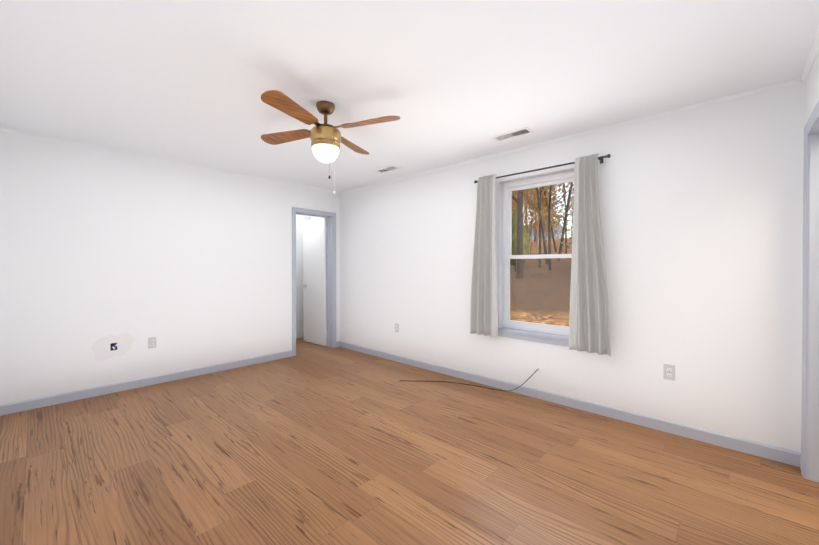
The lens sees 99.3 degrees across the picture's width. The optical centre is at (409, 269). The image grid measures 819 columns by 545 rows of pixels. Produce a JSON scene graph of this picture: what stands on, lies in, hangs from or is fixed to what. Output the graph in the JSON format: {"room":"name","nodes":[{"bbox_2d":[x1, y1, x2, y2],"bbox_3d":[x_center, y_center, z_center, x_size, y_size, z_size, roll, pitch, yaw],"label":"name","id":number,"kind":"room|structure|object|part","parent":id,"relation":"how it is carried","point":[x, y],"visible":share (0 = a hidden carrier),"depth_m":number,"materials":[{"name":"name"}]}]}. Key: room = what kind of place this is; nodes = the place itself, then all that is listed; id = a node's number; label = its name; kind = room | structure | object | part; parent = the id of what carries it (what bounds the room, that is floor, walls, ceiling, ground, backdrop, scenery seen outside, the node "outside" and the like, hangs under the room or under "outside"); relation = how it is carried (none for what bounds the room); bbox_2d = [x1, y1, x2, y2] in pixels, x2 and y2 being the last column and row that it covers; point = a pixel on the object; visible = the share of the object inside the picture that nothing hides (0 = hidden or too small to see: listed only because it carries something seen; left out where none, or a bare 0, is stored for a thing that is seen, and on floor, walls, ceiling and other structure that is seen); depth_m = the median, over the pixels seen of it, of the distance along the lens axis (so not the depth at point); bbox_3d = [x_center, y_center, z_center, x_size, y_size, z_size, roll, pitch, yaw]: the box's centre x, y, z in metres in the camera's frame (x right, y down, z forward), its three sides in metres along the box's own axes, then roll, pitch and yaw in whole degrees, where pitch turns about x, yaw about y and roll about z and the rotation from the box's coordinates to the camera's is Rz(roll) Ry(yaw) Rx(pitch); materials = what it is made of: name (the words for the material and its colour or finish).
{"room":"empty bedroom","nodes":[
{"label":"empty bedroom","id":0,"kind":"room"},
{"bbox_2d":[0,131,339,404],"bbox_3d":[-2.368,0.011,4.252,0.150,2.440,3.860,0,1,43],"label":"wall","id":1,"kind":"structure","parent":0,"point":[188,267],"depth_m":3.60,"materials":[{"name":"white paint"}]},
{"bbox_2d":[91,332,135,360],"bbox_3d":[-2.986,0.773,3.516,0.053,0.260,0.350,0,1,43],"label":"wall patch","id":2,"kind":"object","parent":1,"relation":"attached to","point":[108,346],"visible":1,"depth_m":3.49,"materials":[{"name":"white paint"}]},
{"bbox_2d":[0,350,291,415],"bbox_3d":[-2.581,1.189,3.911,0.013,0.088,2.718,0,1,43],"label":"baseboard","id":3,"kind":"structure","parent":1,"relation":"attached to","point":[9,408],"depth_m":3.57,"materials":[{"name":"grey"}]},
{"bbox_2d":[148,337,155,348],"bbox_3d":[-2.757,0.785,3.725,0.005,0.115,0.070,0,1,43],"label":"outlet","id":4,"kind":"object","parent":1,"relation":"attached to","point":[154,342],"visible":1,"depth_m":3.72,"materials":[{"name":"grey plastic"}]},
{"bbox_2d":[292,207,335,355],"bbox_3d":[-1.462,0.172,5.228,0.186,2.105,0.740,0,1,43],"label":"door frame","id":5,"kind":"structure","parent":1,"relation":"attached to","point":[330,217],"depth_m":5.41,"materials":[{"name":"grey wood"}]},
{"bbox_2d":[303,218,326,345],"bbox_3d":[-1.553,0.198,5.684,0.602,2.022,0.035,0,1,41],"label":"door","id":6,"kind":"structure","parent":1,"relation":"in","point":[314,280],"depth_m":5.65,"materials":[{"name":"white wood"}]},
{"bbox_2d":[296,214,310,332],"bbox_3d":[-3.140,0.006,5.037,0.150,2.440,3.960,0,1,43],"label":"wall","id":7,"kind":"structure","parent":0,"point":[300,219],"depth_m":6.20,"materials":[{"name":"white paint"}]},
{"bbox_2d":[296,332,303,337],"bbox_3d":[-2.498,1.177,5.617,0.012,0.090,2.050,0,1,43],"label":"baseboard","id":8,"kind":"structure","parent":7,"relation":"attached to","point":[299,335],"depth_m":6.20,"materials":[{"name":"white wood"}]},
{"bbox_2d":[0,337,818,544],"bbox_3d":[-0.340,1.294,2.378,7.884,0.100,3.860,0,1,43],"label":"floor","id":9,"kind":"structure","parent":0,"point":[309,443],"depth_m":2.14,"materials":[{"name":"brown wood"}]},
{"bbox_2d":[397,367,540,390],"bbox_3d":[0.561,1.084,3.586,1.373,0.304,0.582,0,1,43],"label":"cord","id":10,"kind":"object","parent":9,"relation":"on","point":[538,369],"visible":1,"depth_m":3.56,"materials":[{"name":"black plastic"},{"name":"metal"}]},
{"bbox_2d":[0,0,818,191],"bbox_3d":[-0.340,-1.256,2.360,7.884,0.120,3.860,0,1,43],"label":"ceiling","id":11,"kind":"structure","parent":0,"point":[449,82],"depth_m":2.08,"materials":[{"name":"white paint"}]},
{"bbox_2d":[261,90,399,193],"bbox_3d":[-0.610,-0.864,2.531,0.871,0.666,0.871,0,0,-23],"label":"ceiling fan","id":12,"kind":"object","parent":11,"relation":"hanging from","point":[326,139],"visible":1,"depth_m":2.45,"materials":[{"name":"brown wood"}]},
{"bbox_3d":[-0.610,-0.947,2.530,0.220,0.132,0.220,0,1,43],"label":"motor","id":13,"kind":"part","parent":12,"relation":"part of","materials":[{"name":"gold metal"}]},
{"bbox_3d":[-0.610,-0.830,2.531,0.194,0.106,0.194,0,1,43],"label":"globe","id":14,"kind":"part","parent":12,"relation":"part of","materials":[{"name":"white glass"}]},
{"bbox_2d":[374,165,400,172],"bbox_3d":[-0.268,-1.205,4.190,0.344,0.010,0.144,0,1,43],"label":"ceiling vent","id":15,"kind":"object","parent":11,"relation":"in","point":[391,168],"visible":1,"depth_m":4.16,"materials":[{"name":"white metal"}]},
{"bbox_2d":[0,29,818,193],"bbox_3d":[-0.523,-1.185,2.530,4.884,0.024,3.560,0,1,43],"label":"crown molding","id":16,"kind":"structure","parent":11,"relation":"attached to","point":[810,59],"depth_m":3.10,"materials":[{"name":"white paint"}]},
{"bbox_2d":[491,127,533,141],"bbox_3d":[0.912,-1.197,3.094,0.344,0.010,0.144,0,1,43],"label":"ceiling vent","id":17,"kind":"object","parent":11,"relation":"in","point":[496,138],"visible":1,"depth_m":3.08,"materials":[{"name":"white metal"}]},
{"bbox_2d":[498,129,527,139],"bbox_3d":[0.912,-1.201,3.094,0.300,0.001,0.100,0,1,43],"label":"vent duct","id":18,"kind":"object","parent":11,"relation":"attached to","point":[514,134],"visible":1,"depth_m":3.09,"materials":[{"name":"black metal"}]},
{"bbox_2d":[340,80,805,453],"bbox_3d":[0.739,0.013,3.898,4.884,2.440,0.150,0,1,43],"label":"wall","id":19,"kind":"structure","parent":0,"point":[701,212],"depth_m":2.69,"materials":[{"name":"white paint"}]},
{"bbox_2d":[470,153,610,356],"bbox_3d":[1.223,-0.138,3.333,1.328,1.666,0.307,0,1,43],"label":"window","id":20,"kind":"structure","parent":19,"relation":"in","point":[588,329],"depth_m":3.32,"materials":[{"name":"white fabric"}]},
{"bbox_2d":[470,174,497,336],"bbox_3d":[0.778,-0.146,3.596,0.317,1.653,0.080,0,1,43],"label":"curtain","id":21,"kind":"object","parent":20,"relation":"hanging from","point":[484,291],"depth_m":3.59,"materials":[{"name":"grey fabric"}]},
{"bbox_3d":[1.274,-0.109,3.337,0.950,1.608,0.113,0,1,43],"label":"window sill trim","id":22,"kind":"part","parent":20,"relation":"part of","materials":[{"name":"white"}]},
{"bbox_3d":[1.190,-0.934,3.307,1.296,0.060,0.092,0,1,43],"label":"curtain rod","id":23,"kind":"part","parent":20,"relation":"part of","materials":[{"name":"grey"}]},
{"bbox_2d":[569,153,610,356],"bbox_3d":[1.516,-0.136,2.909,0.322,1.663,0.083,0,1,43],"label":"curtain","id":24,"kind":"object","parent":20,"relation":"hanging from","point":[589,318],"depth_m":2.93,"materials":[{"name":"grey fabric"}]},
{"bbox_2d":[336,341,800,468],"bbox_3d":[0.678,1.190,3.840,4.884,0.088,0.030,0,1,43],"label":"baseboard","id":25,"kind":"structure","parent":19,"relation":"attached to","point":[782,455],"depth_m":2.88,"materials":[{"name":"grey wood"}]},
{"bbox_2d":[664,364,674,380],"bbox_3d":[1.977,0.782,2.646,0.070,0.115,0.007,0,1,43],"label":"electrical outlet plate","id":26,"kind":"object","parent":19,"relation":"attached to","point":[672,367],"depth_m":2.64,"materials":[{"name":"grey plastic"}]},
{"bbox_2d":[805,50,818,124],"bbox_3d":[1.321,0.035,0.826,0.150,2.440,3.860,0,1,43],"label":"wall","id":27,"kind":"structure","parent":0,"point":[812,89],"depth_m":1.99,"materials":[{"name":"white paint"}]},
{"bbox_2d":[801,100,818,481],"bbox_3d":[2.158,0.196,1.728,0.186,2.105,0.890,0,1,43],"label":"door frame","id":28,"kind":"structure","parent":27,"relation":"attached to","point":[810,394],"depth_m":2.05,"materials":[{"name":"grey"}]},
{"label":"outside","id":29,"kind":"structure","parent":0,"visible":0},
{"bbox_2d":[510,238,571,335],"bbox_3d":[39.263,-2.733,63.636,200.000,8.000,139.850,0,1,43],"label":"ground","id":30,"kind":"structure","parent":29,"point":[517,288],"depth_m":13.02,"materials":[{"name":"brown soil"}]},
{"bbox_2d":[512,190,522,277],"bbox_3d":[-0.485,-13.123,18.122,17.424,27.243,16.796,0,1,43],"label":"tree","id":31,"kind":"object","parent":30,"relation":"on","point":[519,238],"depth_m":16.32,"materials":[{"name":"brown plant"}]},
{"bbox_2d":[510,208,528,271],"bbox_3d":[5.632,-1.555,18.358,1.309,3.494,1.323,0,1,43],"label":"tree","id":32,"kind":"object","parent":30,"relation":"on","point":[514,235],"depth_m":17.97,"materials":[{"name":"green plant"}]},
{"bbox_2d":[523,187,540,266],"bbox_3d":[6.636,-10.824,20.448,16.702,21.593,16.974,0,1,43],"label":"tree","id":33,"kind":"object","parent":30,"relation":"on","point":[539,212],"depth_m":19.22,"materials":[{"name":"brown plant"}]},
{"bbox_2d":[512,192,551,241],"bbox_3d":[10.998,-5.616,33.017,3.991,7.444,4.809,0,1,43],"label":"tree","id":34,"kind":"object","parent":30,"relation":"on","point":[530,219],"depth_m":31.69,"materials":[{"name":"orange plant"}]},
{"bbox_2d":[513,184,560,235],"bbox_3d":[9.026,-4.543,27.696,5.755,6.951,3.232,0,1,43],"label":"tree","id":35,"kind":"object","parent":30,"relation":"on","point":[525,199],"depth_m":27.12,"materials":[{"name":"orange plant"}]},
{"bbox_2d":[523,184,557,236],"bbox_3d":[10.699,-5.234,30.444,3.943,7.102,4.720,0,1,43],"label":"tree","id":36,"kind":"object","parent":30,"relation":"on","point":[531,196],"depth_m":30.44,"materials":[{"name":"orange plant"}]},
{"bbox_2d":[536,186,547,263],"bbox_3d":[8.247,-14.374,26.915,20.255,28.250,18.838,0,1,43],"label":"tree","id":37,"kind":"object","parent":30,"relation":"on","point":[544,244],"depth_m":20.46,"materials":[{"name":"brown plant"}]},
{"bbox_2d":[523,187,560,243],"bbox_3d":[11.648,-5.971,33.359,6.040,7.956,3.449,0,1,43],"label":"tree","id":38,"kind":"object","parent":30,"relation":"on","point":[543,215],"depth_m":32.36,"materials":[{"name":"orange plant"}]},
{"bbox_2d":[512,182,573,260],"bbox_3d":[7.534,-3.952,21.181,4.200,6.974,4.841,0,1,43],"label":"tree","id":39,"kind":"object","parent":30,"relation":"on","point":[547,200],"depth_m":21.60,"materials":[{"name":"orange plant"}]},
{"bbox_2d":[527,223,562,239],"bbox_3d":[23.969,-6.296,64.067,7.400,4.200,4.600,0,1,43],"label":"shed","id":40,"kind":"object","parent":30,"relation":"on","point":[532,233],"depth_m":62.13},
{"bbox_2d":[534,202,557,237],"bbox_3d":[13.580,-4.726,35.003,2.663,4.307,3.112,0,1,43],"label":"tree","id":41,"kind":"object","parent":30,"relation":"on","point":[545,221],"depth_m":35.01,"materials":[{"name":"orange plant"}]},
{"bbox_2d":[529,190,564,242],"bbox_3d":[14.376,-5.899,37.371,5.328,6.274,4.110,0,1,43],"label":"tree","id":42,"kind":"object","parent":30,"relation":"on","point":[552,217],"depth_m":36.84,"materials":[{"name":"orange plant"}]},
{"bbox_2d":[533,213,561,241],"bbox_3d":[15.031,-4.857,38.009,3.320,3.993,2.999,0,1,43],"label":"tree","id":43,"kind":"object","parent":30,"relation":"on","point":[556,237],"depth_m":37.87,"materials":[{"name":"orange plant"}]},
{"bbox_2d":[526,183,572,253],"bbox_3d":[10.605,-11.987,26.278,16.432,22.135,15.845,0,1,43],"label":"tree","id":44,"kind":"object","parent":30,"relation":"on","point":[559,212],"depth_m":23.87,"materials":[{"name":"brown plant"}]},
{"bbox_2d":[543,186,556,251],"bbox_3d":[8.411,-16.975,24.476,19.919,31.542,18.309,0,1,43],"label":"tree","id":45,"kind":"object","parent":30,"relation":"on","point":[553,238],"depth_m":26.32,"materials":[{"name":"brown plant"}]},
{"bbox_2d":[546,182,573,232],"bbox_3d":[13.839,-4.916,29.894,3.912,5.959,3.775,0,1,43],"label":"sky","id":46,"kind":"structure","parent":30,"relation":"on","point":[571,201],"depth_m":30.02,"materials":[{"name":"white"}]},
{"bbox_2d":[548,184,572,269],"bbox_3d":[8.089,-11.215,18.148,12.786,22.690,16.626,0,1,43],"label":"tree","id":47,"kind":"object","parent":30,"relation":"on","point":[549,238],"depth_m":17.87,"materials":[{"name":"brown plant"}]},
{"bbox_2d":[557,183,572,260],"bbox_3d":[17.825,-13.256,20.331,14.284,25.686,11.340,0,1,43],"label":"tree","id":48,"kind":"object","parent":30,"relation":"on","point":[564,223],"depth_m":20.92,"materials":[{"name":"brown plant"}]},
{"bbox_2d":[559,182,573,251],"bbox_3d":[8.830,-2.766,16.709,2.442,5.520,3.514,0,1,43],"label":"tree","id":49,"kind":"object","parent":30,"relation":"on","point":[567,186],"depth_m":16.46,"materials":[{"name":"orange plant"}]}
]}

